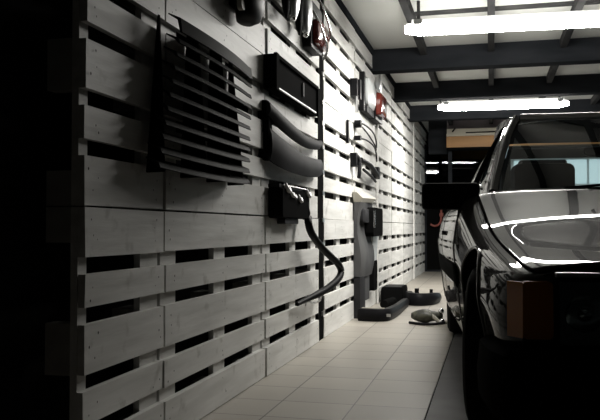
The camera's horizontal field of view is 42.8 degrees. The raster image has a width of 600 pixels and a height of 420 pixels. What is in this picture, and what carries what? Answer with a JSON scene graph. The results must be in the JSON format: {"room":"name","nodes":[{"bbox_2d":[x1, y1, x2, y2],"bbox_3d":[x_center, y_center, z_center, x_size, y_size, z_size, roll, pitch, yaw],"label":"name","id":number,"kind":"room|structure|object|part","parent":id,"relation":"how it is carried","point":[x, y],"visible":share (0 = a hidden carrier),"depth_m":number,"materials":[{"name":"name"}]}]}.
{"room":"car garage","nodes":[
{"label":"car garage","id":0,"kind":"room"},
{"bbox_2d":[0,0,420,419],"bbox_3d":[0.182,-0.336,6.200,0.135,2.440,17.300,0,-1,14],"label":"wall","id":1,"kind":"structure","parent":0,"point":[36,122],"depth_m":2.19,"materials":[{"name":"black paint"}]},
{"bbox_2d":[335,0,427,136],"bbox_3d":[0.275,-1.535,5.947,0.180,0.055,16.400,0,-1,14],"label":"trim","id":2,"kind":"structure","parent":1,"relation":"attached to","point":[340,3],"depth_m":6.65,"materials":[{"name":"paint"}]},
{"bbox_2d":[355,37,599,74],"bbox_3d":[2.233,-1.435,7.007,3.465,0.205,0.170,0,-1,14],"label":"ceiling beam","id":3,"kind":"structure","parent":1,"relation":"attached to","point":[537,53],"depth_m":7.05,"materials":[{"name":"paint"}]},
{"bbox_2d":[391,74,599,102],"bbox_3d":[2.652,-1.396,8.685,3.465,0.205,0.170,0,-1,14],"label":"ceiling beam","id":4,"kind":"structure","parent":1,"relation":"attached to","point":[581,84],"depth_m":8.71,"materials":[{"name":"paint"}]},
{"bbox_2d":[398,99,599,121],"bbox_3d":[3.071,-1.357,10.363,3.465,0.205,0.170,0,-1,14],"label":"ceiling beam","id":5,"kind":"structure","parent":1,"relation":"attached to","point":[418,113],"depth_m":10.42,"materials":[{"name":"metal"}]},
{"bbox_2d":[200,272,467,419],"bbox_3d":[1.960,0.923,5.726,3.800,0.100,17.300,0,-1,14],"label":"floor","id":6,"kind":"structure","parent":0,"point":[362,370],"depth_m":3.76,"materials":[{"name":"tile"}]},
{"bbox_2d":[45,207,163,419],"bbox_3d":[-0.589,0.396,2.383,0.128,0.796,0.531,0,-1,14],"label":"pallet","id":7,"kind":"object","parent":6,"relation":"on","point":[75,348],"visible":1,"depth_m":2.27,"materials":[{"name":"paint"}]},
{"bbox_2d":[46,0,164,209],"bbox_3d":[-0.589,-0.404,2.403,0.128,0.796,0.532,0,-1,14],"label":"pallet","id":8,"kind":"object","parent":7,"relation":"on","point":[77,65],"visible":0.8,"depth_m":2.26,"materials":[{"name":"paint"}]},
{"bbox_2d":[133,211,264,419],"bbox_3d":[-0.376,0.415,3.228,0.127,0.796,1.197,0,-1,14],"label":"pallet","id":9,"kind":"object","parent":6,"relation":"on","point":[209,310],"visible":0.93,"depth_m":3.07,"materials":[{"name":"paint"}]},
{"bbox_2d":[134,0,264,214],"bbox_3d":[-0.377,-0.385,3.247,0.127,0.798,1.197,0,-1,14],"label":"pallet","id":10,"kind":"object","parent":9,"relation":"on","point":[195,195],"visible":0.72,"depth_m":3.11,"materials":[{"name":"paint"}]},
{"bbox_2d":[145,13,252,185],"bbox_3d":[-0.336,-0.380,2.900,0.123,0.550,0.965,0,-1,14],"label":"louvres","id":11,"kind":"object","parent":10,"relation":"attached to","point":[223,162],"visible":1,"depth_m":2.77,"materials":[{"name":"black plastic"}]},
{"bbox_2d":[192,0,264,54],"bbox_3d":[-0.377,-1.184,3.276,0.125,0.796,1.196,0,-1,14],"label":"pallet","id":12,"kind":"object","parent":10,"relation":"on","point":[220,10],"visible":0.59,"depth_m":3.36,"materials":[{"name":"paint"}]},
{"bbox_2d":[229,0,264,26],"bbox_3d":[-0.228,-0.988,3.349,0.127,0.330,0.283,0,-1,14],"label":"mirror","id":13,"kind":"object","parent":12,"relation":"attached to","point":[248,13],"visible":1,"depth_m":3.29,"materials":[{"name":"black plastic"}]},
{"bbox_3d":[-0.278,-0.972,3.370,0.020,0.180,0.160,0,-1,14],"label":"mounting plate","id":14,"kind":"part","parent":13,"relation":"part of","materials":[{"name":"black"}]},
{"bbox_2d":[237,0,244,10],"bbox_3d":[-0.249,-0.985,3.235,0.022,0.280,0.050,0,-1,14],"label":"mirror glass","id":15,"kind":"object","parent":13,"relation":"attached to","point":[240,3],"depth_m":3.21,"materials":[{"name":"beige glass"}]},
{"bbox_2d":[243,216,318,375],"bbox_3d":[-0.080,0.442,4.403,0.128,0.797,1.195,0,-1,14],"label":"pallet","id":16,"kind":"object","parent":6,"relation":"on","point":[285,288],"visible":0.88,"depth_m":4.25,"materials":[{"name":"paint"}]},
{"bbox_2d":[242,77,322,217],"bbox_3d":[-0.050,-0.358,4.380,0.214,0.797,1.257,0,-1,14],"label":"pallet","id":17,"kind":"object","parent":16,"relation":"on","point":[306,125],"depth_m":4.09,"materials":[{"name":"paint"}]},
{"bbox_2d":[268,183,311,223],"bbox_3d":[-0.039,-0.030,4.160,0.090,0.213,0.650,0,-1,14],"label":"box","id":18,"kind":"object","parent":17,"relation":"attached to","point":[288,204],"visible":1,"depth_m":3.97,"materials":[{"name":"black"}]},
{"bbox_3d":[-0.053,-0.117,4.166,0.060,0.017,0.650,0,-1,14],"label":"lid","id":19,"kind":"part","parent":18,"relation":"part of","materials":[{"name":"black plastic"}]},
{"bbox_2d":[295,215,343,305],"bbox_3d":[0.132,0.288,4.604,0.061,0.517,0.703,-1,-1,23],"label":"hose","id":20,"kind":"object","parent":18,"relation":"hanging from","point":[313,236],"visible":1,"depth_m":4.57,"materials":[{"name":"black plastic"}]},
{"bbox_2d":[261,0,319,88],"bbox_3d":[-0.076,-1.156,4.451,0.128,0.797,1.198,0,-1,14],"label":"pallet","id":21,"kind":"object","parent":17,"relation":"on","point":[275,18],"visible":0.44,"depth_m":4.24,"materials":[{"name":"paint"}]},
{"bbox_2d":[281,0,299,20],"bbox_3d":[-0.059,-1.155,4.086,0.111,0.321,0.192,0,-1,14],"label":"mirror","id":22,"kind":"object","parent":21,"relation":"attached to","point":[290,7],"visible":1,"depth_m":4.04,"materials":[{"name":"grey mirror"}]},
{"bbox_3d":[-0.036,-1.012,4.028,0.032,0.032,0.032,0,-1,14],"label":"knob","id":23,"kind":"part","parent":22,"relation":"part of","materials":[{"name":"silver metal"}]},
{"bbox_2d":[295,0,312,37],"bbox_3d":[0.009,-1.139,4.357,0.111,0.341,0.192,0,-1,14],"label":"mirror","id":24,"kind":"object","parent":21,"relation":"attached to","point":[303,22],"visible":0.91,"depth_m":4.31,"materials":[{"name":"grey mirror"}]},
{"bbox_2d":[301,0,331,59],"bbox_3d":[0.108,-1.122,4.717,0.118,0.370,0.361,0,-1,14],"label":"tail lamp","id":25,"kind":"object","parent":21,"relation":"attached to","point":[317,41],"visible":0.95,"depth_m":4.64,"materials":[{"name":"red plastic"}]},
{"bbox_3d":[0.128,-1.063,4.658,0.046,0.250,0.261,0,-1,16],"label":"chrome trim","id":26,"kind":"part","parent":25,"relation":"part of","materials":[{"name":"red"}]},
{"bbox_3d":[0.152,-1.181,4.758,0.046,0.250,0.261,0,-1,16],"label":"chrome trim","id":27,"kind":"part","parent":25,"relation":"part of","materials":[{"name":"white metal"}]},
{"bbox_3d":[-0.037,-0.332,4.332,0.164,0.285,1.150,0,-1,14],"label":"bumper strip","id":28,"kind":"part","parent":17,"relation":"part of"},
{"bbox_3d":[-0.038,-0.443,4.329,0.164,0.173,1.160,0,-1,14],"label":"bumper strip","id":29,"kind":"part","parent":17,"relation":"part of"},
{"bbox_2d":[264,52,319,116],"bbox_3d":[-0.025,-0.677,4.275,0.068,0.183,1.010,0,-1,14],"label":"grille panel","id":30,"kind":"object","parent":17,"relation":"attached to","point":[282,79],"visible":1,"depth_m":4.10,"materials":[{"name":"black plastic"}]},
{"bbox_3d":[-0.008,-0.601,4.243,0.012,0.007,0.840,0,-1,14],"label":"trim","id":31,"kind":"part","parent":30,"relation":"part of","materials":[{"name":"silver metal"}]},
{"bbox_2d":[305,295,321,305],"bbox_3d":[0.084,0.546,4.606,0.105,0.062,0.028,0,-1,14],"label":"wall hook","id":32,"kind":"object","parent":16,"relation":"attached to","point":[319,300],"visible":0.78,"depth_m":4.60,"materials":[{"name":"silver metal"}]},
{"bbox_2d":[305,0,324,340],"bbox_3d":[0.101,-0.322,5.085,0.096,2.360,0.155,0,-1,14],"label":"steel post","id":33,"kind":"object","parent":6,"relation":"on","point":[319,192],"visible":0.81,"depth_m":5.07,"materials":[{"name":"black metal"}]},
{"bbox_2d":[323,219,353,337],"bbox_3d":[0.250,0.473,5.736,0.127,0.797,1.197,0,-1,14],"label":"pallet","id":34,"kind":"object","parent":6,"relation":"on","point":[336,230],"visible":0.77,"depth_m":5.67,"materials":[{"name":"paint"}]},
{"bbox_2d":[323,102,354,219],"bbox_3d":[0.256,-0.325,5.756,0.144,0.797,1.197,0,-1,14],"label":"pallet","id":35,"kind":"object","parent":34,"relation":"on","point":[335,166],"depth_m":5.69,"materials":[{"name":"paint"}]},
{"bbox_2d":[323,0,361,123],"bbox_3d":[0.278,-1.126,5.782,0.179,0.796,1.201,0,-1,14],"label":"pallet","id":36,"kind":"object","parent":35,"relation":"on","point":[338,69],"depth_m":5.77,"materials":[{"name":"paint"}]},
{"bbox_3d":[0.457,-0.935,6.238,0.055,0.280,0.220,0,-1,14],"label":"lamp bracket","id":37,"kind":"part","parent":36,"relation":"part of","materials":[{"name":"black metal"}]},
{"bbox_3d":[0.461,-0.865,6.245,0.028,0.140,0.028,-1,-2,37],"label":"leg","id":38,"kind":"part","parent":36,"relation":"part of","materials":[{"name":"white wood"}]},
{"bbox_3d":[0.374,-0.612,5.975,0.018,0.180,0.045,0,-1,14],"label":"strip","id":39,"kind":"part","parent":35,"relation":"part of","materials":[{"name":"black metal"}]},
{"bbox_2d":[341,238,375,306],"bbox_3d":[0.539,0.500,6.909,0.124,0.798,1.198,0,-1,14],"label":"pallet","id":40,"kind":"object","parent":6,"relation":"on","point":[371,301],"visible":0.12,"depth_m":7.08,"materials":[{"name":"paint"}]},
{"bbox_2d":[341,125,375,220],"bbox_3d":[0.544,-0.299,6.927,0.124,0.796,1.197,0,-1,14],"label":"pallet","id":41,"kind":"object","parent":40,"relation":"on","point":[365,181],"visible":0.41,"depth_m":6.86,"materials":[{"name":"paint"}]},
{"bbox_2d":[352,32,375,138],"bbox_3d":[0.545,-1.099,6.954,0.125,0.797,1.196,0,-1,14],"label":"pallet","id":42,"kind":"object","parent":41,"relation":"on","point":[362,55],"visible":0.27,"depth_m":6.77,"materials":[{"name":"paint"}]},
{"bbox_2d":[359,71,381,117],"bbox_3d":[0.626,-1.036,6.765,0.130,0.385,0.500,0,-1,14],"label":"headlamp","id":43,"kind":"object","parent":42,"relation":"attached to","point":[367,105],"visible":0.98,"depth_m":6.64,"materials":[{"name":"grey"}]},
{"bbox_3d":[0.534,-1.018,6.571,0.045,0.340,0.080,0,-1,14],"label":"frame","id":44,"kind":"part","parent":43,"relation":"part of","materials":[{"name":"black plastic"}]},
{"bbox_3d":[0.599,-0.873,6.799,0.060,0.060,0.400,0,-1,14],"label":"frame","id":45,"kind":"part","parent":43,"relation":"part of","materials":[{"name":"grey plastic"}]},
{"bbox_2d":[368,90,386,124],"bbox_3d":[0.743,-0.968,7.229,0.131,0.270,0.460,0,-1,14],"label":"tail lamp","id":46,"kind":"object","parent":42,"relation":"attached to","point":[380,111],"visible":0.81,"depth_m":7.09,"materials":[{"name":"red plastic"}]},
{"bbox_2d":[350,153,379,182],"bbox_3d":[0.597,-0.346,6.684,0.106,0.205,1.200,0,-1,14],"label":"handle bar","id":47,"kind":"object","parent":41,"relation":"attached to","point":[356,160],"visible":1,"depth_m":6.34,"materials":[{"name":"grey plastic"}]},
{"bbox_3d":[0.628,-0.303,6.778,0.044,0.084,0.702,0,-1,14],"label":"rail","id":48,"kind":"part","parent":47,"relation":"part of","materials":[{"name":"black plastic"}]},
{"bbox_2d":[354,120,376,147],"bbox_3d":[0.608,-0.663,6.765,0.055,0.131,1.020,0,-1,16],"label":"wiper arm","id":49,"kind":"object","parent":41,"relation":"attached to","point":[356,122],"visible":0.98,"depth_m":6.40},
{"bbox_3d":[0.620,-0.658,6.780,0.030,0.123,0.985,0,-1,13],"label":"arm","id":50,"kind":"part","parent":49,"relation":"part of","materials":[{"name":"grey plastic"}]},
{"bbox_2d":[354,135,377,161],"bbox_3d":[0.608,-0.534,6.762,0.055,0.133,1.060,0,-1,16],"label":"wiper arm","id":51,"kind":"object","parent":41,"relation":"attached to","point":[358,137],"visible":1,"depth_m":6.38},
{"bbox_3d":[0.620,-0.534,6.777,0.031,0.133,1.025,0,-1,13],"label":"arm","id":52,"kind":"part","parent":51,"relation":"part of","materials":[{"name":"grey plastic"}]},
{"bbox_2d":[355,123,376,150],"bbox_3d":[0.594,-0.640,6.767,0.053,0.137,0.976,0,-1,14],"label":"wiper arm","id":53,"kind":"object","parent":41,"relation":"attached to","point":[359,125],"visible":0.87,"depth_m":6.51},
{"bbox_3d":[0.616,-0.633,6.779,0.022,0.124,0.942,0,-1,13],"label":"arm","id":54,"kind":"part","parent":53,"relation":"part of","materials":[{"name":"grey plastic"}]},
{"bbox_2d":[352,192,382,318],"bbox_3d":[0.617,0.374,6.673,0.137,1.039,1.040,0,-1,14],"label":"bumper cover","id":55,"kind":"object","parent":6,"relation":"on","point":[368,220],"visible":0.99,"depth_m":6.40,"materials":[{"name":"grey plastic"}]},
{"bbox_2d":[376,74,378,303],"bbox_3d":[0.759,-0.272,7.495,0.018,2.369,0.045,0,-1,14],"label":"batten","id":56,"kind":"object","parent":6,"relation":"on","point":[377,126],"visible":0.64,"depth_m":7.47,"materials":[{"name":"paint"}]},
{"bbox_2d":[357,298,409,321],"bbox_3d":[0.834,0.841,6.587,0.260,0.100,1.274,-1,-1,24],"label":"bumper cover","id":57,"kind":"object","parent":6,"relation":"on","point":[373,314],"visible":1,"depth_m":6.06,"materials":[{"name":"black plastic"}]},
{"bbox_2d":[376,222,391,302],"bbox_3d":[0.835,0.528,8.085,0.125,0.796,1.196,0,-1,14],"label":"pallet","id":58,"kind":"object","parent":6,"relation":"on","point":[385,257],"visible":0.36,"depth_m":8.15,"materials":[{"name":"paint"}]},
{"bbox_2d":[365,143,391,221],"bbox_3d":[0.833,-0.272,8.103,0.127,0.797,1.196,0,-1,14],"label":"pallet","id":59,"kind":"object","parent":58,"relation":"on","point":[384,153],"visible":0.52,"depth_m":8.15,"materials":[{"name":"paint"}]},
{"bbox_2d":[374,74,391,151],"bbox_3d":[0.836,-1.072,8.128,0.127,0.797,1.197,0,-1,14],"label":"pallet","id":60,"kind":"object","parent":59,"relation":"on","point":[384,139],"visible":0.27,"depth_m":8.33,"materials":[{"name":"paint"}]},
{"bbox_2d":[380,297,396,307],"bbox_3d":[0.832,0.869,7.195,0.074,0.074,0.362,0,-1,20],"label":"canister","id":61,"kind":"object","parent":6,"relation":"on","point":[390,301],"visible":0.92,"depth_m":7.08,"materials":[{"name":"black plastic"}]},
{"bbox_2d":[383,223,403,283],"bbox_3d":[1.127,0.555,9.259,0.122,0.797,1.197,0,-1,14],"label":"pallet","id":62,"kind":"object","parent":6,"relation":"on","point":[396,228],"visible":0.57,"depth_m":9.21,"materials":[{"name":"paint"}]},
{"bbox_2d":[383,152,403,222],"bbox_3d":[1.130,-0.245,9.275,0.126,0.797,1.197,0,-1,14],"label":"pallet","id":63,"kind":"object","parent":62,"relation":"on","point":[397,190],"visible":0.71,"depth_m":9.20,"materials":[{"name":"paint"}]},
{"bbox_2d":[389,84,403,160],"bbox_3d":[1.130,-1.044,9.305,0.126,0.797,1.196,0,-1,14],"label":"pallet","id":64,"kind":"object","parent":63,"relation":"on","point":[396,125],"visible":0.41,"depth_m":9.23,"materials":[{"name":"paint"}]},
{"bbox_2d":[381,284,407,302],"bbox_3d":[0.954,0.841,7.727,0.220,0.155,0.450,0,-1,14],"label":"plastic box","id":65,"kind":"object","parent":6,"relation":"on","point":[397,291],"visible":0.8,"depth_m":7.52,"materials":[{"name":"black"}]},
{"bbox_3d":[0.954,0.769,7.729,0.160,0.012,0.350,0,-1,14],"label":"lid","id":66,"kind":"part","parent":65,"relation":"part of","materials":[{"name":"black plastic"}]},
{"bbox_2d":[397,223,412,284],"bbox_3d":[1.424,0.583,10.432,0.126,0.796,1.197,0,-1,14],"label":"pallet","id":67,"kind":"object","parent":6,"relation":"on","point":[407,228],"visible":0.66,"depth_m":10.37,"materials":[{"name":"paint"}]},
{"bbox_2d":[397,162,412,222],"bbox_3d":[1.422,-0.217,10.447,0.125,0.796,1.196,0,-1,14],"label":"pallet","id":68,"kind":"object","parent":67,"relation":"on","point":[408,193],"visible":0.59,"depth_m":10.42,"materials":[{"name":"paint"}]},
{"bbox_2d":[401,102,412,167],"bbox_3d":[1.426,-1.017,10.477,0.124,0.797,1.196,0,-1,14],"label":"pallet","id":69,"kind":"object","parent":68,"relation":"on","point":[407,137],"visible":0.49,"depth_m":10.39,"materials":[{"name":"paint"}]},
{"bbox_2d":[413,122,414,278],"bbox_3d":[1.639,-0.190,11.016,0.018,2.369,0.045,0,-1,14],"label":"batten","id":70,"kind":"object","parent":6,"relation":"on","point":[413,122],"visible":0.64,"depth_m":10.99,"materials":[{"name":"paint"}]},
{"bbox_2d":[408,224,420,276],"bbox_3d":[1.717,0.609,11.615,0.127,0.799,1.195,0,-1,14],"label":"pallet","id":71,"kind":"object","parent":6,"relation":"on","point":[417,226],"visible":0.45,"depth_m":11.72,"materials":[{"name":"paint"}]},
{"bbox_2d":[404,168,419,223],"bbox_3d":[1.716,-0.190,11.637,0.126,0.796,1.197,0,-1,14],"label":"pallet","id":72,"kind":"object","parent":71,"relation":"on","point":[416,174],"visible":0.48,"depth_m":11.73,"materials":[{"name":"paint"}]},
{"bbox_2d":[411,122,420,173],"bbox_3d":[1.722,-0.990,11.659,0.126,0.797,1.196,0,-1,14],"label":"pallet","id":73,"kind":"object","parent":72,"relation":"on","point":[416,124],"visible":0.42,"depth_m":11.71,"materials":[{"name":"paint"}]},
{"bbox_2d":[416,224,424,273],"bbox_3d":[2.010,0.636,12.785,0.126,0.799,1.196,0,-1,14],"label":"pallet","id":74,"kind":"object","parent":6,"relation":"on","point":[422,245],"visible":0.45,"depth_m":12.69,"materials":[{"name":"paint"}]},
{"bbox_2d":[416,174,424,223],"bbox_3d":[2.011,-0.163,12.804,0.125,0.798,1.196,0,-1,14],"label":"pallet","id":75,"kind":"object","parent":74,"relation":"on","point":[422,178],"visible":0.35,"depth_m":12.41,"materials":[{"name":"paint"}]},
{"bbox_2d":[416,125,426,176],"bbox_3d":[2.014,-0.962,12.837,0.126,0.796,1.196,0,-1,14],"label":"pallet","id":76,"kind":"object","parent":75,"relation":"on","point":[422,133],"visible":0.4,"depth_m":12.65,"materials":[{"name":"paint"}]},
{"bbox_2d":[404,288,441,305],"bbox_3d":[1.181,0.839,7.436,0.360,0.143,0.464,0,-1,14],"label":"bumper cover","id":77,"kind":"object","parent":6,"relation":"on","point":[415,299],"visible":0.94,"depth_m":7.26,"materials":[{"name":"black plastic"}]},
{"bbox_2d":[408,308,446,325],"bbox_3d":[1.015,0.815,5.853,0.242,0.122,0.381,1,-2,-41],"label":"headlamp","id":78,"kind":"object","parent":6,"relation":"on","point":[424,316],"visible":0.97,"depth_m":5.85,"materials":[{"name":"black plastic"}]},
{"bbox_2d":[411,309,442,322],"bbox_3d":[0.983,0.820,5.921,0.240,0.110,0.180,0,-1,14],"label":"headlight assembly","id":79,"kind":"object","parent":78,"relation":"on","point":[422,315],"depth_m":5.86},
{"bbox_2d":[424,145,501,271],"bbox_3d":[2.753,-0.035,12.922,1.280,2.150,0.050,0,-1,6],"label":"window","id":80,"kind":"structure","parent":6,"relation":"on","point":[465,164],"depth_m":12.95,"materials":[{"name":"glass"}]},
{"bbox_2d":[430,210,442,226],"bbox_3d":[2.307,0.133,12.910,0.218,0.307,0.103,0,-1,14],"label":"handle","id":81,"kind":"object","parent":80,"relation":"attached to","point":[441,213],"visible":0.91,"depth_m":12.85,"materials":[{"name":"red paint"}]},
{"bbox_3d":[2.340,-0.684,12.975,0.390,0.790,0.006,0,-1,6],"label":"pane","id":82,"kind":"part","parent":80,"relation":"part of","materials":[{"name":"clear glass"}]},
{"bbox_3d":[2.754,0.375,12.917,1.220,1.270,0.020,0,-1,6],"label":"panel","id":83,"kind":"part","parent":80,"relation":"part of","materials":[{"name":"black"}]},
{"bbox_3d":[2.962,-0.685,12.915,0.800,0.790,0.006,0,-1,6],"label":"pane","id":84,"kind":"part","parent":80,"relation":"part of","materials":[{"name":"clear glass"}]},
{"bbox_2d":[422,112,599,419],"bbox_3d":[1.660,0.158,4.187,1.950,1.359,4.636,0,-1,9],"label":"car","id":85,"kind":"object","parent":6,"relation":"on","point":[520,265],"visible":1,"depth_m":2.53,"materials":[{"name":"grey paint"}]},
{"bbox_3d":[0.918,0.287,4.818,0.075,0.606,0.686,0,-1,9],"label":"door","id":86,"kind":"part","parent":85,"relation":"part of","materials":[{"name":"grey paint"}]},
{"bbox_3d":[0.811,0.313,4.260,0.023,0.100,1.781,0,-1,8],"label":"moulding","id":87,"kind":"part","parent":85,"relation":"part of","materials":[{"name":"black plastic"}]},
{"bbox_2d":[422,183,479,219],"bbox_3d":[0.729,-0.031,3.562,0.324,0.187,0.163,0,-1,14],"label":"mirror","id":88,"kind":"object","parent":85,"relation":"attached to","point":[435,196],"depth_m":3.51,"materials":[{"name":"black plastic"}]},
{"bbox_3d":[0.798,0.264,3.969,0.072,0.613,1.002,0,-1,8],"label":"door","id":89,"kind":"part","parent":85,"relation":"part of","materials":[{"name":"grey paint"}]},
{"bbox_3d":[1.232,-0.466,4.647,0.082,0.084,1.121,0,-1,9],"label":"roof rail","id":90,"kind":"part","parent":85,"relation":"part of","materials":[{"name":"black metal"}]},
{"bbox_2d":[478,187,599,271],"bbox_3d":[1.412,0.035,2.696,1.459,0.310,1.252,0,-1,9],"label":"hood","id":91,"kind":"object","parent":85,"relation":"attached to","point":[557,229],"depth_m":2.79,"materials":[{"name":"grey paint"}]},
{"bbox_3d":[1.383,-0.111,4.357,0.340,0.305,0.140,0,-1,9],"label":"seat","id":92,"kind":"part","parent":85,"relation":"part of","materials":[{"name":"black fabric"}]},
{"bbox_3d":[0.855,0.288,2.104,0.305,0.198,0.038,0,-1,9],"label":"headlamp frame","id":93,"kind":"part","parent":85,"relation":"part of","materials":[{"name":"black plastic"}]},
{"bbox_3d":[1.302,0.178,2.027,1.200,0.013,0.030,0,-1,9],"label":"hood trim","id":94,"kind":"part","parent":85,"relation":"part of","materials":[{"name":"silver metal"}]},
{"bbox_2d":[446,127,599,182],"bbox_3d":[3.557,-0.134,11.631,2.590,2.287,0.320,0,-1,14],"label":"storage shelf","id":95,"kind":"object","parent":6,"relation":"on","point":[465,139],"visible":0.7,"depth_m":11.73,"materials":[{"name":"brown wood"}]},
{"bbox_3d":[2.714,-1.228,11.727,0.760,0.093,0.049,0,-1,14],"label":"stored rod","id":96,"kind":"part","parent":95,"relation":"part of","materials":[{"name":"black"}]},
{"bbox_2d":[424,333,454,419],"bbox_3d":[1.220,0.929,5.911,0.006,0.096,17.300,0,-1,14],"label":"trim","id":97,"kind":"structure","parent":0,"point":[454,333],"depth_m":3.70,"materials":[{"name":"black"}]},
{"bbox_2d":[342,0,599,130],"bbox_3d":[1.960,-1.616,5.785,3.800,0.100,17.300,0,-1,14],"label":"ceiling","id":98,"kind":"structure","parent":0,"point":[382,22],"depth_m":6.73,"materials":[{"name":"white paint"}]},
{"bbox_2d":[398,0,426,54],"bbox_3d":[0.786,-1.528,5.685,0.056,0.080,3.100,0,-1,14],"label":"ceiling beam","id":99,"kind":"structure","parent":98,"relation":"attached to","point":[406,5],"depth_m":5.96,"materials":[{"name":"paint"}]},
{"bbox_2d":[428,72,438,87],"bbox_3d":[1.392,-1.472,8.110,0.056,0.080,1.560,0,-1,14],"label":"trim","id":100,"kind":"structure","parent":98,"relation":"attached to","point":[433,76],"depth_m":8.42,"materials":[{"name":"paint"}]},
{"bbox_2d":[428,121,447,154],"bbox_3d":[2.213,-1.156,12.258,0.290,0.520,0.200,0,-1,14],"label":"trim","id":101,"kind":"structure","parent":98,"relation":"attached to","point":[437,130],"depth_m":12.16,"materials":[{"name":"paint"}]},
{"bbox_2d":[447,119,505,128],"bbox_3d":[3.734,-1.351,11.811,2.880,0.150,0.060,0,-1,14],"label":"trim","id":102,"kind":"structure","parent":98,"relation":"attached to","point":[460,124],"depth_m":12.03,"materials":[{"name":"paint"}]},
{"bbox_2d":[487,0,494,51],"bbox_3d":[1.383,-1.532,5.536,0.056,0.080,3.100,0,-1,14],"label":"ceiling beam","id":103,"kind":"structure","parent":98,"relation":"attached to","point":[490,3],"depth_m":6.35,"materials":[{"name":"metal"}]},
{"bbox_2d":[488,69,493,85],"bbox_3d":[1.989,-1.476,7.961,0.056,0.080,1.560,0,-1,14],"label":"trim","id":104,"kind":"structure","parent":98,"relation":"attached to","point":[490,71],"depth_m":8.20,"materials":[{"name":"paint"}]},
{"bbox_2d":[405,1,599,35],"bbox_3d":[1.530,-1.446,5.603,1.510,0.249,0.185,0,-1,12],"label":"lamp","id":105,"kind":"object","parent":98,"relation":"hanging from","point":[582,18],"visible":1,"depth_m":5.57,"materials":[{"name":"white plastic"}]},
{"bbox_2d":[405,13,599,35],"bbox_3d":[1.531,-1.352,5.608,1.510,0.062,0.170,0,-1,12],"label":"diffuser","id":106,"kind":"object","parent":105,"relation":"attached to","point":[418,27],"depth_m":5.57,"materials":[{"name":"white plastic"}]},
{"bbox_2d":[438,96,568,110],"bbox_3d":[2.411,-1.349,9.133,1.510,0.279,0.185,0,-1,12],"label":"lamp","id":107,"kind":"object","parent":98,"relation":"hanging from","point":[558,102],"visible":0.94,"depth_m":9.08,"materials":[{"name":"white plastic"}]},
{"bbox_2d":[438,101,568,110],"bbox_3d":[2.413,-1.240,9.138,1.510,0.062,0.170,0,-1,12],"label":"diffuser","id":108,"kind":"object","parent":107,"relation":"attached to","point":[449,105],"depth_m":9.09,"materials":[{"name":"white plastic"}]},
{"bbox_2d":[414,0,599,15],"bbox_3d":[2.257,-1.556,5.705,2.785,0.025,0.050,0,-1,14],"label":"trim","id":109,"kind":"structure","parent":98,"relation":"attached to","point":[588,2],"depth_m":5.85,"materials":[{"name":"paint"}]},
{"bbox_2d":[546,66,558,82],"bbox_3d":[2.600,-1.479,7.808,0.056,0.080,1.560,0,-1,14],"label":"trim","id":110,"kind":"structure","parent":98,"relation":"attached to","point":[552,70],"depth_m":8.13,"materials":[{"name":"paint"}]},
{"bbox_2d":[560,0,585,47],"bbox_3d":[1.994,-1.536,5.383,0.056,0.080,3.100,0,-1,14],"label":"ceiling beam","id":111,"kind":"structure","parent":98,"relation":"attached to","point":[578,5],"depth_m":6.32,"materials":[{"name":"metal"}]},
{"bbox_2d":[591,95,599,104],"bbox_3d":[3.669,-1.444,9.324,0.056,0.080,1.560,0,-1,14],"label":"trim","id":112,"kind":"structure","parent":98,"relation":"attached to","point":[595,98],"depth_m":9.79,"materials":[{"name":"paint"}]},
{"bbox_2d":[423,137,599,262],"bbox_3d":[3.951,-0.158,13.863,3.465,2.440,0.200,0,-1,14],"label":"wall","id":113,"kind":"structure","parent":0,"point":[567,152],"depth_m":13.72,"materials":[{"name":"black paint"}]},
{"bbox_3d":[3.707,-0.357,5.320,0.200,2.440,17.300,0,-1,14],"label":"wall","id":114,"kind":"structure","parent":0,"visible":0},
{"bbox_2d":[511,157,599,186],"bbox_3d":[4.458,0.070,12.718,1.830,1.870,0.065,0,-1,14],"label":"window","id":115,"kind":"structure","parent":114,"relation":"in","point":[587,170],"depth_m":12.64,"materials":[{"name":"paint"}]},
{"bbox_3d":[4.466,-0.635,12.706,0.560,0.400,0.013,0,-1,14],"label":"frosted pane","id":116,"kind":"part","parent":115,"relation":"part of","materials":[{"name":"blue glass"}]},
{"bbox_3d":[5.048,-0.639,12.560,0.560,0.400,0.013,0,-1,14],"label":"frosted pane","id":117,"kind":"part","parent":115,"relation":"part of","materials":[{"name":"blue glass"}]}
]}

